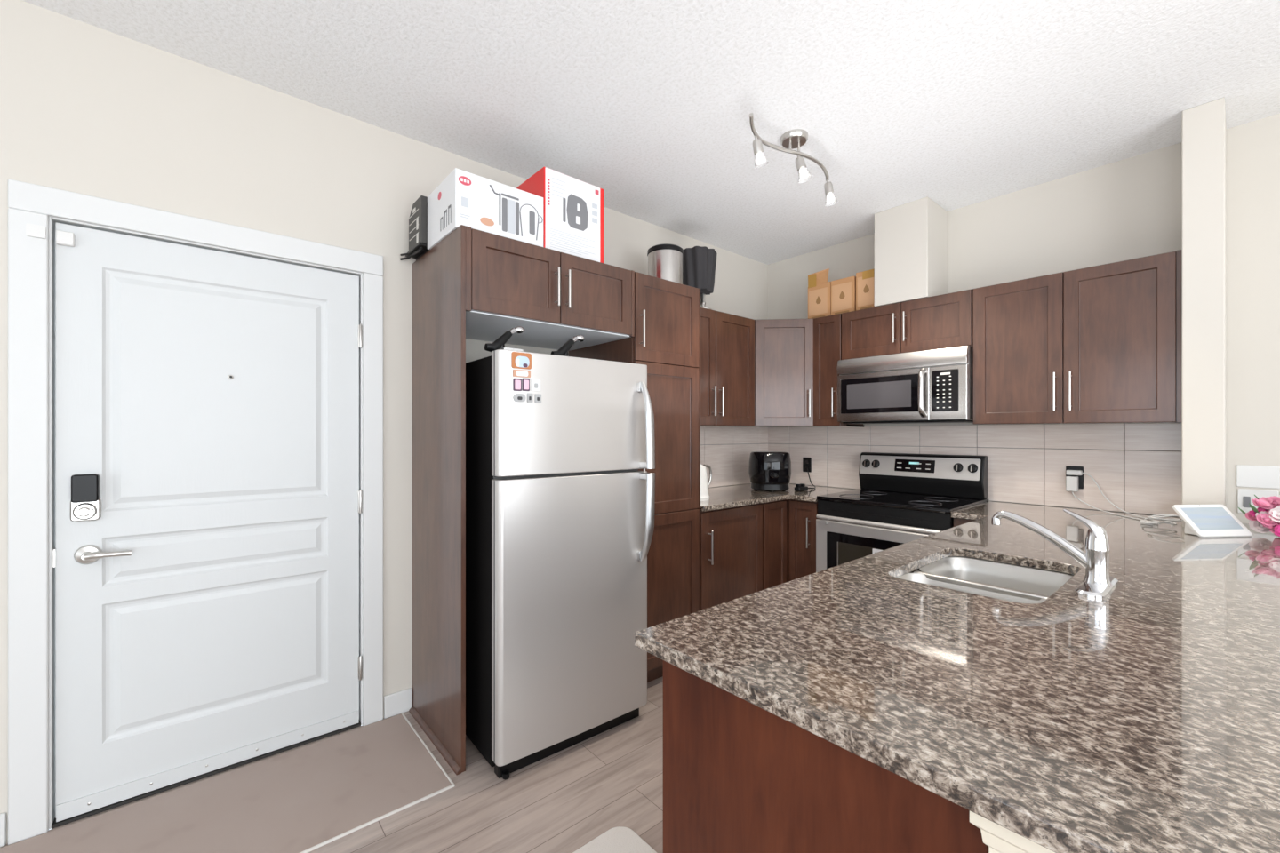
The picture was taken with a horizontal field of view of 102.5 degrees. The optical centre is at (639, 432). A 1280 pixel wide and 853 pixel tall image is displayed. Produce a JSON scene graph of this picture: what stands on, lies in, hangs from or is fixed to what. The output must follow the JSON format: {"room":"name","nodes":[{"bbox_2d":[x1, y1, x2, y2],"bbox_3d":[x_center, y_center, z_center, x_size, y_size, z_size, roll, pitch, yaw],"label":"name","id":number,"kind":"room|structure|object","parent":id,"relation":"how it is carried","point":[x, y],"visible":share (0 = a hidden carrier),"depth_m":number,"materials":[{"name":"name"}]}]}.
{"room":"apartment kitchen","nodes":[
{"label":"apartment kitchen","id":0,"kind":"room"},
{"bbox_2d":[1,676,663,852],"bbox_3d":[0.344,1.375,-0.386,7.220,0.100,6.200,0,0,-41],"label":"floor","id":1,"kind":"structure","parent":0,"point":[561,802],"depth_m":1.83,"materials":[{"name":"grey wood"}]},
{"bbox_2d":[51,720,360,829],"bbox_3d":[-1.659,1.319,2.072,0.929,0.012,0.140,0,0,-41],"label":"threshold","id":2,"kind":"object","parent":1,"relation":"on","point":[55,824],"depth_m":1.95,"materials":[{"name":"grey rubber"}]},
{"bbox_2d":[0,712,455,852],"bbox_3d":[-1.559,1.321,1.610,1.723,0.008,0.649,0,0,-41],"label":"mat","id":3,"kind":"object","parent":1,"relation":"on","point":[305,799],"visible":1,"depth_m":1.82,"materials":[{"name":"beige"}]},
{"bbox_2d":[412,224,634,773],"bbox_3d":[-0.548,0.258,2.502,0.880,2.135,0.649,0,0,-41],"label":"tall cabinet","id":4,"kind":"object","parent":1,"relation":"on","point":[474,284],"visible":0.96,"depth_m":2.22,"materials":[{"name":"brown wood"}]},
{"bbox_2d":[400,241,429,260],"bbox_3d":[-0.964,-0.825,2.411,0.252,0.030,0.223,0,0,-41],"label":"cable bundle","id":5,"kind":"object","parent":4,"relation":"on","point":[420,249],"visible":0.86,"depth_m":2.34,"materials":[{"name":"black plastic"}]},
{"bbox_2d":[408,195,427,250],"bbox_3d":[-0.937,-0.944,2.401,0.223,0.207,0.178,0,0,-41],"label":"router","id":6,"kind":"object","parent":5,"relation":"on","point":[418,220],"visible":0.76,"depth_m":2.28,"materials":[{"name":"grey plastic"}]},
{"bbox_2d":[409,208,418,243],"bbox_3d":[-1.028,-0.935,2.337,0.002,0.170,0.133,0,0,-41],"label":"print","id":7,"kind":"object","parent":6,"relation":"attached to","point":[414,213],"depth_m":2.33,"materials":[{"name":"grey"}]},
{"bbox_2d":[408,706,461,775],"bbox_3d":[-0.896,1.316,2.219,0.018,0.018,0.600,0,0,-41],"label":"trim","id":8,"kind":"structure","parent":4,"relation":"attached to","point":[428,732],"depth_m":2.18,"materials":[{"name":"brown wood"}]},
{"bbox_2d":[427,168,543,249],"bbox_3d":[-0.683,-0.926,2.272,0.394,0.233,0.334,0,0,-41],"label":"appliance box","id":9,"kind":"object","parent":4,"relation":"on","point":[465,198],"visible":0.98,"depth_m":2.13,"materials":[{"name":"white cardboard"}]},
{"bbox_2d":[516,167,603,263],"bbox_3d":[-0.409,-0.998,2.518,0.332,0.376,0.338,0,0,-41],"label":"appliance box","id":10,"kind":"object","parent":4,"relation":"on","point":[572,208],"visible":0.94,"depth_m":2.38,"materials":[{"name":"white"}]},
{"bbox_2d":[465,347,655,780],"bbox_3d":[-0.448,0.500,2.397,0.745,1.650,0.813,0,0,-41],"label":"refrigerator","id":11,"kind":"object","parent":1,"relation":"on","point":[560,508],"visible":0.99,"depth_m":2.10,"materials":[{"name":"silver metal"}]},
{"bbox_2d":[484,326,524,351],"bbox_3d":[-0.539,-0.376,2.062,0.038,0.122,0.177,0,0,42],"label":"tool","id":12,"kind":"object","parent":11,"relation":"on","point":[499,343],"visible":0.97,"depth_m":2.04,"materials":[{"name":"black plastic"}]},
{"bbox_2d":[512,378,521,391],"bbox_3d":[-0.467,-0.183,1.961,0.033,0.048,0.006,0,0,-39],"label":"magnet","id":13,"kind":"object","parent":11,"relation":"attached to","point":[516,382],"visible":1,"depth_m":1.96,"materials":[{"name":"purple"}]},
{"bbox_2d":[512,393,526,402],"bbox_3d":[-0.461,-0.134,1.966,0.050,0.032,0.006,0,0,-39],"label":"magnet","id":14,"kind":"object","parent":11,"relation":"attached to","point":[517,397],"visible":1,"depth_m":1.96,"materials":[{"name":"grey plastic"}]},
{"bbox_2d":[511,352,531,369],"bbox_3d":[-0.454,-0.277,1.972,0.081,0.061,0.007,0,0,-39],"label":"magnet","id":15,"kind":"object","parent":11,"relation":"attached to","point":[518,360],"visible":1,"depth_m":1.97,"materials":[{"name":"brown plastic"}]},
{"bbox_2d":[512,369,530,377],"bbox_3d":[-0.453,-0.227,1.972,0.072,0.027,0.006,0,0,-39],"label":"magnet","id":16,"kind":"object","parent":11,"relation":"attached to","point":[522,373],"visible":1,"depth_m":1.97,"materials":[{"name":"brown"}]},
{"bbox_2d":[521,378,529,391],"bbox_3d":[-0.440,-0.185,1.983,0.030,0.048,0.006,0,0,-39],"label":"magnet","id":17,"kind":"object","parent":11,"relation":"attached to","point":[525,382],"visible":1,"depth_m":1.98,"materials":[{"name":"purple"}]},
{"bbox_2d":[527,392,532,402],"bbox_3d":[-0.427,-0.136,1.993,0.023,0.036,0.007,0,0,-41],"label":"magnet","id":18,"kind":"object","parent":11,"relation":"attached to","point":[529,395],"visible":1,"depth_m":1.99,"materials":[{"name":"grey plastic"}]},
{"bbox_2d":[531,379,540,391],"bbox_3d":[-0.407,-0.186,2.009,0.038,0.045,0.006,0,0,-39],"label":"magnet","id":19,"kind":"object","parent":11,"relation":"attached to","point":[535,383],"visible":1,"depth_m":2.01,"materials":[{"name":"white"}]},
{"bbox_2d":[535,393,541,403],"bbox_3d":[-0.400,-0.134,2.015,0.027,0.035,0.007,0,0,-41],"label":"magnet","id":20,"kind":"object","parent":11,"relation":"attached to","point":[538,397],"visible":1,"depth_m":2.01,"materials":[{"name":"grey plastic"}]},
{"bbox_2d":[551,335,584,356],"bbox_3d":[-0.313,-0.378,2.256,0.038,0.121,0.177,0,0,42],"label":"tool","id":21,"kind":"object","parent":11,"relation":"on","point":[564,350],"visible":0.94,"depth_m":2.23,"materials":[{"name":"black plastic"}]},
{"bbox_2d":[572,826,656,852],"bbox_3d":[-0.253,1.318,1.245,0.935,0.014,0.495,0,0,-41],"label":"chair","id":22,"kind":"object","parent":1,"relation":"on","point":[619,839],"visible":1,"depth_m":1.64,"materials":[{"name":"white plastic"}]},
{"bbox_2d":[568,272,700,682],"bbox_3d":[-0.030,0.258,2.945,0.478,2.135,0.649,0,0,-41],"label":"pantry cabinet","id":23,"kind":"object","parent":1,"relation":"on","point":[667,339],"visible":0.4,"depth_m":2.76,"materials":[{"name":"brown wood"}]},
{"bbox_2d":[647,243,683,284],"bbox_3d":[0.153,-0.957,3.083,0.220,0.293,0.220,0,0,-41],"label":"waste bin","id":24,"kind":"object","parent":23,"relation":"on","point":[665,260],"visible":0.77,"depth_m":2.99,"materials":[{"name":"silver metal"}]},
{"bbox_2d":[700,499,818,610],"bbox_3d":[0.769,0.886,3.511,1.468,0.878,0.827,0,0,-41],"label":"base cabinet","id":25,"kind":"object","parent":1,"relation":"on","point":[746,550],"visible":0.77,"depth_m":3.22,"materials":[{"name":"brown wood"}]},
{"bbox_2d":[700,483,853,511],"bbox_3d":[0.772,0.426,3.511,1.472,0.030,0.830,0,0,-41],"label":"countertop","id":26,"kind":"structure","parent":25,"relation":"on","point":[732,496],"depth_m":3.37,"materials":[{"name":"brown stone"}]},
{"bbox_2d":[700,464,711,501],"bbox_3d":[0.358,0.292,3.169,0.179,0.238,0.160,0,0,5],"label":"electric kettle","id":27,"kind":"object","parent":26,"relation":"on","point":[704,484],"visible":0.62,"depth_m":3.12,"materials":[{"name":"white plastic"}]},
{"bbox_2d":[748,451,791,491],"bbox_3d":[0.930,0.274,3.682,0.319,0.275,0.319,0,0,-41],"label":"air fryer","id":28,"kind":"object","parent":26,"relation":"on","point":[771,471],"visible":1,"depth_m":3.56,"materials":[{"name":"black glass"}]},
{"bbox_2d":[755,469,788,482],"bbox_3d":[0.922,0.301,3.571,0.234,0.090,0.069,0,0,4],"label":"basket","id":29,"kind":"object","parent":28,"relation":"on","point":[762,476],"depth_m":3.55,"materials":[{"name":"black plastic"}]},
{"bbox_2d":[794,468,815,491],"bbox_3d":[1.235,0.345,3.778,0.104,0.132,0.476,0,0,28],"label":"power strip","id":30,"kind":"object","parent":26,"relation":"on","point":[801,487],"visible":1,"depth_m":3.62,"materials":[{"name":"black plastic"}]},
{"bbox_2d":[663,556,1004,852],"bbox_3d":[1.315,0.886,1.795,2.869,0.878,0.617,0,0,-41],"label":"base cabinet","id":31,"kind":"object","parent":1,"relation":"on","point":[740,777],"visible":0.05,"depth_m":0.86,"materials":[{"name":"brown wood"}]},
{"bbox_2d":[634,501,1279,852],"bbox_3d":[1.429,0.426,1.625,2.925,0.030,1.347,0,0,-41],"label":"countertop","id":32,"kind":"structure","parent":31,"relation":"on","point":[1142,717],"depth_m":0.87,"materials":[{"name":"brown stone"}]},
{"bbox_2d":[897,556,1073,603],"bbox_3d":[1.033,0.532,1.535,0.581,0.182,0.381,0,0,-41],"label":"double sink","id":33,"kind":"object","parent":32,"relation":"in","point":[1013,583],"visible":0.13,"depth_m":1.67,"materials":[{"name":"silver metal"}]},
{"bbox_2d":[991,509,1118,599],"bbox_3d":[1.142,0.312,1.450,0.250,0.198,0.284,0,0,-41],"label":"kitchen faucet","id":34,"kind":"object","parent":32,"relation":"on","point":[1097,583],"visible":1,"depth_m":1.36,"materials":[{"name":"silver metal"}]},
{"bbox_2d":[1065,470,1158,521],"bbox_3d":[2.381,0.307,2.572,0.091,0.208,0.483,0,0,-5],"label":"power cord","id":35,"kind":"object","parent":32,"relation":"on","point":[1068,472],"visible":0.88,"depth_m":2.71,"materials":[{"name":"white plastic"}]},
{"bbox_2d":[1140,514,1183,527],"bbox_3d":[2.276,0.381,2.237,0.142,0.060,0.144,0,0,-41],"label":"charging cable","id":36,"kind":"object","parent":32,"relation":"on","point":[1159,517],"visible":0.96,"depth_m":2.22,"materials":[{"name":"white plastic"}]},
{"bbox_2d":[1172,504,1252,537],"bbox_3d":[2.299,0.354,2.067,0.230,0.116,0.107,0,0,-5],"label":"smart display","id":37,"kind":"object","parent":32,"relation":"on","point":[1202,521],"visible":1,"depth_m":2.06,"materials":[{"name":"white plastic"}]},
{"bbox_2d":[1238,495,1279,536],"bbox_3d":[2.530,0.314,1.974,0.267,0.194,0.235,0,0,32],"label":"flower bouquet","id":38,"kind":"object","parent":32,"relation":"on","point":[1266,518],"visible":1,"depth_m":2.02,"materials":[{"name":"pink plant"}]},
{"bbox_2d":[816,452,988,572],"bbox_3d":[1.582,0.722,3.149,0.697,1.166,0.763,0,0,-41],"label":"electric range","id":39,"kind":"object","parent":1,"relation":"on","point":[901,499],"visible":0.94,"depth_m":3.12,"materials":[{"name":"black metal"}]},
{"bbox_2d":[816,488,988,514],"bbox_3d":[1.607,0.411,3.170,0.633,0.028,0.763,0,0,-41],"label":"cooktop","id":40,"kind":"object","parent":39,"relation":"in","point":[917,502],"depth_m":3.07,"materials":[{"name":"black glass"}]},
{"bbox_2d":[953,518,1025,567],"bbox_3d":[1.933,0.886,2.817,0.600,0.878,0.188,0,0,-41],"label":"base cabinet","id":41,"kind":"object","parent":1,"relation":"on","point":[957,522],"visible":0.06,"depth_m":2.67,"materials":[{"name":"brown wood"}]},
{"bbox_2d":[0,0,767,844],"bbox_3d":[-1.717,-0.043,2.023,7.500,2.735,0.140,0,0,-41],"label":"wall","id":42,"kind":"structure","parent":0,"point":[85,108],"depth_m":2.04,"materials":[{"name":"beige paint"}]},
{"bbox_2d":[0,813,6,847],"bbox_3d":[-3.223,1.272,0.634,3.125,0.105,0.013,0,0,-41],"label":"baseboard","id":43,"kind":"structure","parent":42,"relation":"attached to","point":[3,817],"depth_m":1.64,"materials":[{"name":"white paint"}]},
{"bbox_2d":[8,179,383,845],"bbox_3d":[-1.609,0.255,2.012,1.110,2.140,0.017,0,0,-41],"label":"trim","id":44,"kind":"structure","parent":42,"relation":"attached to","point":[28,203],"depth_m":1.69,"materials":[{"name":"white paint"}]},
{"bbox_2d":[52,222,362,822],"bbox_3d":[-1.605,0.302,2.016,0.937,2.020,0.114,0,0,-41],"label":"door","id":45,"kind":"structure","parent":42,"relation":"in","point":[209,498],"depth_m":1.96,"materials":[{"name":"white paint"}]},
{"bbox_2d":[25,223,74,247],"bbox_3d":[-1.960,-0.656,1.710,0.025,0.047,0.108,0,0,38],"label":"sensor","id":46,"kind":"object","parent":45,"relation":"attached to","point":[64,238],"visible":1,"depth_m":1.72,"materials":[{"name":"white plastic"}]},
{"bbox_2d":[384,688,412,719],"bbox_3d":[-1.138,1.272,2.417,0.123,0.105,0.013,0,0,-41],"label":"baseboard","id":47,"kind":"structure","parent":42,"relation":"attached to","point":[396,703],"depth_m":2.41,"materials":[{"name":"white paint"}]},
{"bbox_2d":[700,307,754,426],"bbox_3d":[0.393,-0.428,3.493,0.874,0.763,0.366,0,0,-41],"label":"upper cabinet","id":48,"kind":"object","parent":42,"relation":"attached to","point":[727,340],"visible":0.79,"depth_m":3.47,"materials":[{"name":"brown wood"}]},
{"bbox_2d":[682,246,717,309],"bbox_3d":[0.376,-1.000,3.400,0.242,0.380,0.252,0,0,-41],"label":"blender","id":49,"kind":"object","parent":48,"relation":"on","point":[700,262],"visible":0.8,"depth_m":3.31,"materials":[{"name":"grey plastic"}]},
{"bbox_2d":[700,426,767,487],"bbox_3d":[0.511,0.181,3.829,1.484,0.456,0.010,0,0,-41],"label":"backsplash","id":50,"kind":"structure","parent":42,"relation":"attached to","point":[727,451],"depth_m":3.98,"materials":[{"name":"beige tile"}]},
{"bbox_2d":[22,0,1279,264],"bbox_3d":[0.344,-1.460,-0.386,7.500,0.100,6.480,0,0,-41],"label":"ceiling","id":51,"kind":"structure","parent":0,"point":[956,104],"depth_m":2.04,"materials":[{"name":"white paint"}]},
{"bbox_2d":[749,112,838,206],"bbox_3d":[0.734,-1.303,2.442,0.799,0.215,0.136,0,0,-41],"label":"track light","id":52,"kind":"object","parent":51,"relation":"attached to","point":[796,138],"visible":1,"depth_m":2.42,"materials":[{"name":"silver metal"}]},
{"bbox_2d":[874,196,947,306],"bbox_3d":[1.734,-1.111,3.290,0.327,0.598,0.320,0,0,-41],"label":"wall","id":53,"kind":"structure","parent":0,"point":[911,238],"depth_m":3.17,"materials":[{"name":"beige paint"}]},
{"bbox_2d":[768,113,1279,573],"bbox_3d":[3.140,-0.043,2.006,0.140,2.735,6.200,0,0,-41],"label":"wall","id":54,"kind":"structure","parent":0,"point":[1130,208],"depth_m":2.59,"materials":[{"name":"beige paint"}]},
{"bbox_2d":[752,319,813,427],"bbox_3d":[1.038,-0.428,3.875,0.598,0.763,0.623,0,0,-41],"label":"upper cabinet","id":55,"kind":"object","parent":54,"relation":"attached to","point":[783,348],"visible":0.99,"depth_m":3.66,"materials":[{"name":"brown wood"}]},
{"bbox_2d":[802,457,811,472],"bbox_3d":[1.307,0.251,4.021,0.008,0.115,0.072,0,0,-41],"label":"wall outlet","id":56,"kind":"object","parent":54,"relation":"attached to","point":[806,461],"visible":1,"depth_m":4.02,"materials":[{"name":"black plastic"}]},
{"bbox_2d":[805,460,808,469],"bbox_3d":[1.305,0.251,4.019,0.002,0.070,0.030,0,0,-41],"label":"socket","id":57,"kind":"object","parent":56,"relation":"attached to","point":[806,461],"depth_m":4.02,"materials":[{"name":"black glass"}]},
{"bbox_2d":[813,313,863,426],"bbox_3d":[1.394,-0.428,3.647,0.353,0.763,0.217,0,0,-41],"label":"upper cabinet","id":58,"kind":"object","parent":54,"relation":"attached to","point":[827,330],"visible":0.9,"depth_m":3.57,"materials":[{"name":"brown wood"}]},
{"bbox_2d":[808,268,831,319],"bbox_3d":[1.350,-0.988,3.731,0.202,0.355,0.174,0,0,-41],"label":"carton","id":59,"kind":"object","parent":58,"relation":"on","point":[819,287],"visible":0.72,"depth_m":3.66,"materials":[{"name":"brown cardboard"}]},
{"bbox_2d":[831,275,855,315],"bbox_3d":[1.466,-0.935,3.596,0.202,0.250,0.171,0,0,-41],"label":"carton","id":60,"kind":"object","parent":58,"relation":"on","point":[843,291],"visible":0.62,"depth_m":3.52,"materials":[{"name":"brown cardboard"}]},
{"bbox_2d":[841,288,973,359],"bbox_3d":[1.717,-0.650,3.269,0.353,0.320,0.772,0,0,-41],"label":"upper cabinet","id":61,"kind":"object","parent":54,"relation":"attached to","point":[944,321],"visible":0.9,"depth_m":3.13,"materials":[{"name":"brown wood"}]},
{"bbox_2d":[856,268,875,310],"bbox_3d":[1.575,-0.943,3.468,0.202,0.265,0.142,0,0,-41],"label":"carton","id":62,"kind":"object","parent":61,"relation":"on","point":[865,280],"visible":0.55,"depth_m":3.41,"materials":[{"name":"brown cardboard"}]},
{"bbox_2d":[836,345,973,423],"bbox_3d":[1.685,-0.274,3.240,0.442,0.426,0.764,0,0,-41],"label":"microwave","id":63,"kind":"object","parent":61,"relation":"attached to","point":[932,386],"visible":0.99,"depth_m":3.08,"materials":[{"name":"silver metal"}]},
{"bbox_2d":[846,424,864,427],"bbox_3d":[1.427,-0.047,3.410,0.022,0.021,0.135,0,0,-28],"label":"cable","id":64,"kind":"object","parent":63,"relation":"hanging from","point":[847,425],"visible":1,"depth_m":3.39,"materials":[{"name":"black plastic"}]},
{"bbox_2d":[836,345,968,375],"bbox_3d":[1.569,-0.437,3.141,0.036,0.100,0.764,0,0,-41],"label":"vent hood","id":65,"kind":"object","parent":63,"relation":"attached to","point":[956,356],"depth_m":3.09,"materials":[{"name":"silver metal"}]},
{"bbox_2d":[768,423,1181,517],"bbox_3d":[1.857,0.181,3.391,0.010,0.456,2.402,0,0,-41],"label":"backsplash","id":66,"kind":"structure","parent":54,"relation":"attached to","point":[1137,468],"depth_m":2.92,"materials":[{"name":"beige tile"}]},
{"bbox_2d":[1065,465,1083,489],"bbox_3d":[2.360,0.243,2.789,0.008,0.122,0.074,0,0,-41],"label":"wall outlet","id":67,"kind":"object","parent":54,"relation":"attached to","point":[1068,468],"visible":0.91,"depth_m":2.77,"materials":[{"name":"black plastic"}]},
{"bbox_2d":[1065,476,1142,519],"bbox_3d":[2.350,0.324,2.585,0.064,0.174,0.452,0,0,-1],"label":"plug","id":68,"kind":"object","parent":67,"relation":"in","point":[1071,482],"visible":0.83,"depth_m":2.76,"materials":[{"name":"white plastic"}]},
{"bbox_2d":[973,249,1181,424],"bbox_3d":[2.233,-0.428,2.666,0.353,0.763,0.810,0,0,-41],"label":"upper cabinet","id":69,"kind":"object","parent":54,"relation":"attached to","point":[1101,344],"visible":0.91,"depth_m":2.53,"materials":[{"name":"brown wood"}]},
{"bbox_2d":[1237,488,1278,513],"bbox_3d":[2.780,0.313,2.313,0.008,0.112,0.118,0,0,-41],"label":"wall outlet","id":70,"kind":"object","parent":54,"relation":"attached to","point":[1244,496],"visible":0.59,"depth_m":2.33,"materials":[{"name":"white plastic"}]},
{"bbox_2d":[1236,464,1279,488],"bbox_3d":[2.781,0.198,2.314,0.006,0.100,0.125,0,0,-41],"label":"wall plate","id":71,"kind":"object","parent":54,"relation":"attached to","point":[1252,476],"visible":1,"depth_m":2.31,"materials":[{"name":"white plastic"}]},
{"bbox_2d":[988,97,1226,852],"bbox_3d":[1.573,-0.043,1.505,2.892,2.735,0.156,0,0,-41],"label":"wall","id":72,"kind":"structure","parent":0,"point":[1204,127],"depth_m":2.20,"materials":[{"name":"beige paint"}]},
{"bbox_2d":[969,811,1055,852],"bbox_3d":[1.421,0.472,1.393,2.554,0.062,0.169,0,0,-41],"label":"trim","id":73,"kind":"structure","parent":72,"relation":"attached to","point":[996,836],"depth_m":0.60,"materials":[{"name":"beige paint"}]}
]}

